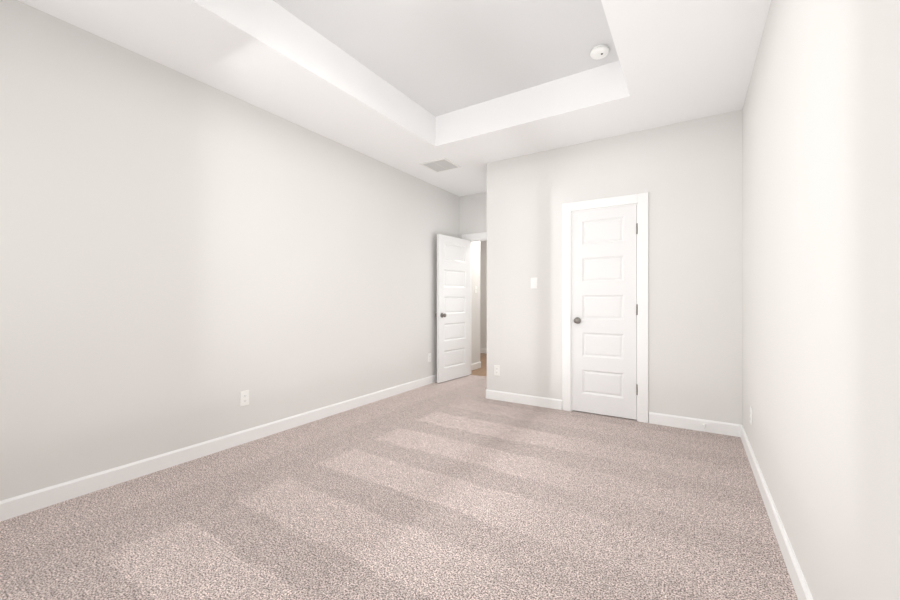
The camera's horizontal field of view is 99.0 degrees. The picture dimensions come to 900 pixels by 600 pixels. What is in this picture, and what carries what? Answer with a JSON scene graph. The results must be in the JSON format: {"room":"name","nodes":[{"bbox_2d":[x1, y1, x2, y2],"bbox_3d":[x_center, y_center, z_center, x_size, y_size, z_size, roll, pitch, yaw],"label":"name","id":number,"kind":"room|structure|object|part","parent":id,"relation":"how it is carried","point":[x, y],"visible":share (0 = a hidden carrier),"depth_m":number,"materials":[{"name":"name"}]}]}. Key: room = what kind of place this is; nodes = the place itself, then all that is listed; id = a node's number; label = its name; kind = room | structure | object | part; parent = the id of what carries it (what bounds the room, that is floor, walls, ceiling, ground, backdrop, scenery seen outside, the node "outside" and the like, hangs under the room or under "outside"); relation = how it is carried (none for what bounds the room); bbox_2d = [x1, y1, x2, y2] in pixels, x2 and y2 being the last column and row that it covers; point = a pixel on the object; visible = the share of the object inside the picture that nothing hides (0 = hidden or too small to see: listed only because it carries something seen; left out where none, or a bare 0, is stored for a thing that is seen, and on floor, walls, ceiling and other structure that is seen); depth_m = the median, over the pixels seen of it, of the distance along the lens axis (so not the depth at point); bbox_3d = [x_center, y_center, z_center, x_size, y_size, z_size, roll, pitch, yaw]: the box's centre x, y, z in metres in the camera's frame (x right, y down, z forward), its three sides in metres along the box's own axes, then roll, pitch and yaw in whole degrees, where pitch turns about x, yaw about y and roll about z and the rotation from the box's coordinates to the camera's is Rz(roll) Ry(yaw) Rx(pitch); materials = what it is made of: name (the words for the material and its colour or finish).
{"room":"empty bedroom","nodes":[
{"label":"empty bedroom","id":0,"kind":"room"},
{"bbox_2d":[0,0,479,500],"bbox_3d":[-1.234,-0.430,3.726,0.120,3.100,6.330,0,0,32],"label":"wall","id":1,"kind":"structure","parent":0,"point":[185,260],"depth_m":2.60,"materials":[{"name":"paint"}]},
{"bbox_2d":[0,374,436,521],"bbox_3d":[-1.327,1.070,3.453,0.014,0.100,5.530,0,0,32],"label":"baseboard","id":2,"kind":"structure","parent":1,"relation":"attached to","point":[16,506],"depth_m":2.57,"materials":[{"name":"white paint"}]},
{"bbox_2d":[240,390,248,405],"bbox_3d":[-1.609,0.770,3.010,0.009,0.115,0.070,0,0,32],"label":"electrical outlet","id":3,"kind":"object","parent":1,"relation":"attached to","point":[244,398],"visible":1,"depth_m":3.01,"materials":[{"name":"white plastic"}]},
{"bbox_2d":[472,361,480,369],"bbox_3d":[0.360,1.070,6.131,0.014,0.100,0.560,0,0,32],"label":"baseboard","id":4,"kind":"structure","parent":1,"relation":"attached to","point":[477,365],"depth_m":6.23,"materials":[{"name":"white paint"}]},
{"bbox_2d":[18,0,770,196],"bbox_3d":[0.016,-1.770,3.919,5.090,0.420,7.990,0,0,32],"label":"ceiling","id":5,"kind":"structure","parent":0,"point":[678,61],"depth_m":2.77,"materials":[{"name":"paint"}]},
{"bbox_2d":[419,157,460,172],"bbox_3d":[-0.110,-1.555,4.442,0.350,0.010,0.350,0,0,32],"label":"ceiling vent","id":6,"kind":"object","parent":5,"relation":"in","point":[441,165],"visible":0.98,"depth_m":4.42,"materials":[{"name":"white metal"}]},
{"bbox_2d":[590,45,608,59],"bbox_3d":[1.113,-1.838,2.856,0.132,0.044,0.132,0,0,32],"label":"smoke detector","id":7,"kind":"object","parent":5,"relation":"attached to","point":[599,52],"visible":1,"depth_m":2.83,"materials":[{"name":"white plastic"}]},
{"bbox_2d":[0,375,797,599],"bbox_3d":[0.056,1.170,2.547,3.560,0.100,5.710,0,0,32],"label":"floor","id":8,"kind":"structure","parent":0,"point":[463,488],"depth_m":1.96,"materials":[{"name":"beige carpet"}]},
{"bbox_2d":[459,192,486,238],"bbox_3d":[0.591,-0.430,5.584,0.990,3.100,0.120,0,0,32],"label":"wall","id":9,"kind":"structure","parent":0,"point":[472,213],"depth_m":5.67,"materials":[{"name":"paint"}]},
{"bbox_2d":[436,234,469,382],"bbox_3d":[0.060,0.114,5.425,0.167,1.993,0.720,0,0,38],"label":"entry door","id":10,"kind":"structure","parent":9,"relation":"in","point":[453,308],"depth_m":5.38,"materials":[{"name":"white paint"}]},
{"bbox_3d":[-0.123,0.205,5.193,0.167,0.066,0.066,0,0,38],"label":"knob","id":11,"kind":"part","parent":10,"relation":"part of","materials":[{"name":"grey metal"}]},
{"bbox_2d":[462,232,486,373],"bbox_3d":[0.604,0.070,5.576,0.920,2.099,0.156,0,0,32],"label":"door frame","id":12,"kind":"structure","parent":9,"relation":"attached to","point":[474,237],"depth_m":5.77,"materials":[{"name":"white paint"}]},
{"bbox_2d":[470,353,486,376],"bbox_3d":[0.602,1.172,6.924,2.880,0.096,2.280,0,0,32],"label":"floor","id":13,"kind":"structure","parent":0,"point":[482,371],"depth_m":6.30,"materials":[{"name":"brown wood"}]},
{"bbox_2d":[480,240,486,348],"bbox_3d":[1.178,-0.430,7.838,2.880,3.100,0.120,0,0,32],"label":"wall","id":14,"kind":"structure","parent":0,"point":[483,294],"depth_m":8.05,"materials":[{"name":"paint"}]},
{"bbox_2d":[480,348,486,353],"bbox_3d":[1.142,1.070,7.781,2.640,0.100,0.014,0,0,32],"label":"baseboard","id":15,"kind":"structure","parent":14,"relation":"attached to","point":[482,350],"depth_m":8.05,"materials":[{"name":"white paint"}]},
{"bbox_2d":[487,109,741,424],"bbox_3d":[1.437,-0.430,3.811,2.330,3.100,0.120,0,0,32],"label":"wall","id":16,"kind":"structure","parent":0,"point":[686,176],"depth_m":3.46,"materials":[{"name":"paint"}]},
{"bbox_2d":[494,365,499,375],"bbox_3d":[0.526,0.790,4.308,0.070,0.115,0.009,0,0,32],"label":"electrical outlet","id":17,"kind":"object","parent":16,"relation":"attached to","point":[497,370],"visible":1,"depth_m":4.30,"materials":[{"name":"white plastic"}]},
{"bbox_2d":[486,390,561,409],"bbox_3d":[0.779,1.070,4.146,0.860,0.100,0.014,0,0,32],"label":"baseboard","id":18,"kind":"structure","parent":16,"relation":"attached to","point":[527,399],"depth_m":4.12,"materials":[{"name":"white paint"}]},
{"bbox_2d":[531,278,536,288],"bbox_3d":[0.887,-0.180,4.074,0.070,0.115,0.019,0,0,32],"label":"light switch","id":19,"kind":"object","parent":16,"relation":"attached to","point":[533,282],"visible":1,"depth_m":4.07,"materials":[{"name":"white plastic"}]},
{"bbox_2d":[572,205,636,419],"bbox_3d":[1.485,0.114,3.734,0.598,1.993,0.167,0,0,32],"label":"closet door","id":20,"kind":"structure","parent":16,"relation":"in","point":[604,315],"depth_m":3.71,"materials":[{"name":"white paint"}]},
{"bbox_3d":[1.287,0.205,3.859,0.066,0.066,0.167,0,0,32],"label":"knob","id":21,"kind":"part","parent":20,"relation":"part of","materials":[{"name":"grey metal"}]},
{"bbox_2d":[562,192,647,422],"bbox_3d":[1.513,0.070,3.763,0.780,2.099,0.156,0,0,32],"label":"door frame","id":22,"kind":"structure","parent":16,"relation":"attached to","point":[640,200],"depth_m":3.60,"materials":[{"name":"white paint"}]},
{"bbox_2d":[649,412,740,436],"bbox_3d":[2.099,1.070,3.314,0.680,0.100,0.014,0,0,32],"label":"baseboard","id":23,"kind":"structure","parent":16,"relation":"attached to","point":[723,428],"depth_m":3.30,"materials":[{"name":"white paint"}]},
{"bbox_2d":[742,0,899,599],"bbox_3d":[1.466,-0.430,1.558,0.120,3.100,5.540,0,0,32],"label":"wall","id":24,"kind":"structure","parent":0,"point":[821,252],"depth_m":1.17,"materials":[{"name":"paint"}]},
{"bbox_2d":[750,406,751,424],"bbox_3d":[2.083,0.800,2.659,0.009,0.115,0.070,0,0,32],"label":"electrical outlet","id":25,"kind":"object","parent":24,"relation":"attached to","point":[751,415],"visible":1,"depth_m":2.65,"materials":[{"name":"white plastic"}]},
{"bbox_2d":[740,425,812,599],"bbox_3d":[1.191,1.070,1.247,0.014,0.100,4.480,0,0,32],"label":"baseboard","id":26,"kind":"structure","parent":24,"relation":"attached to","point":[800,585],"depth_m":1.76,"materials":[{"name":"white paint"}]}
]}

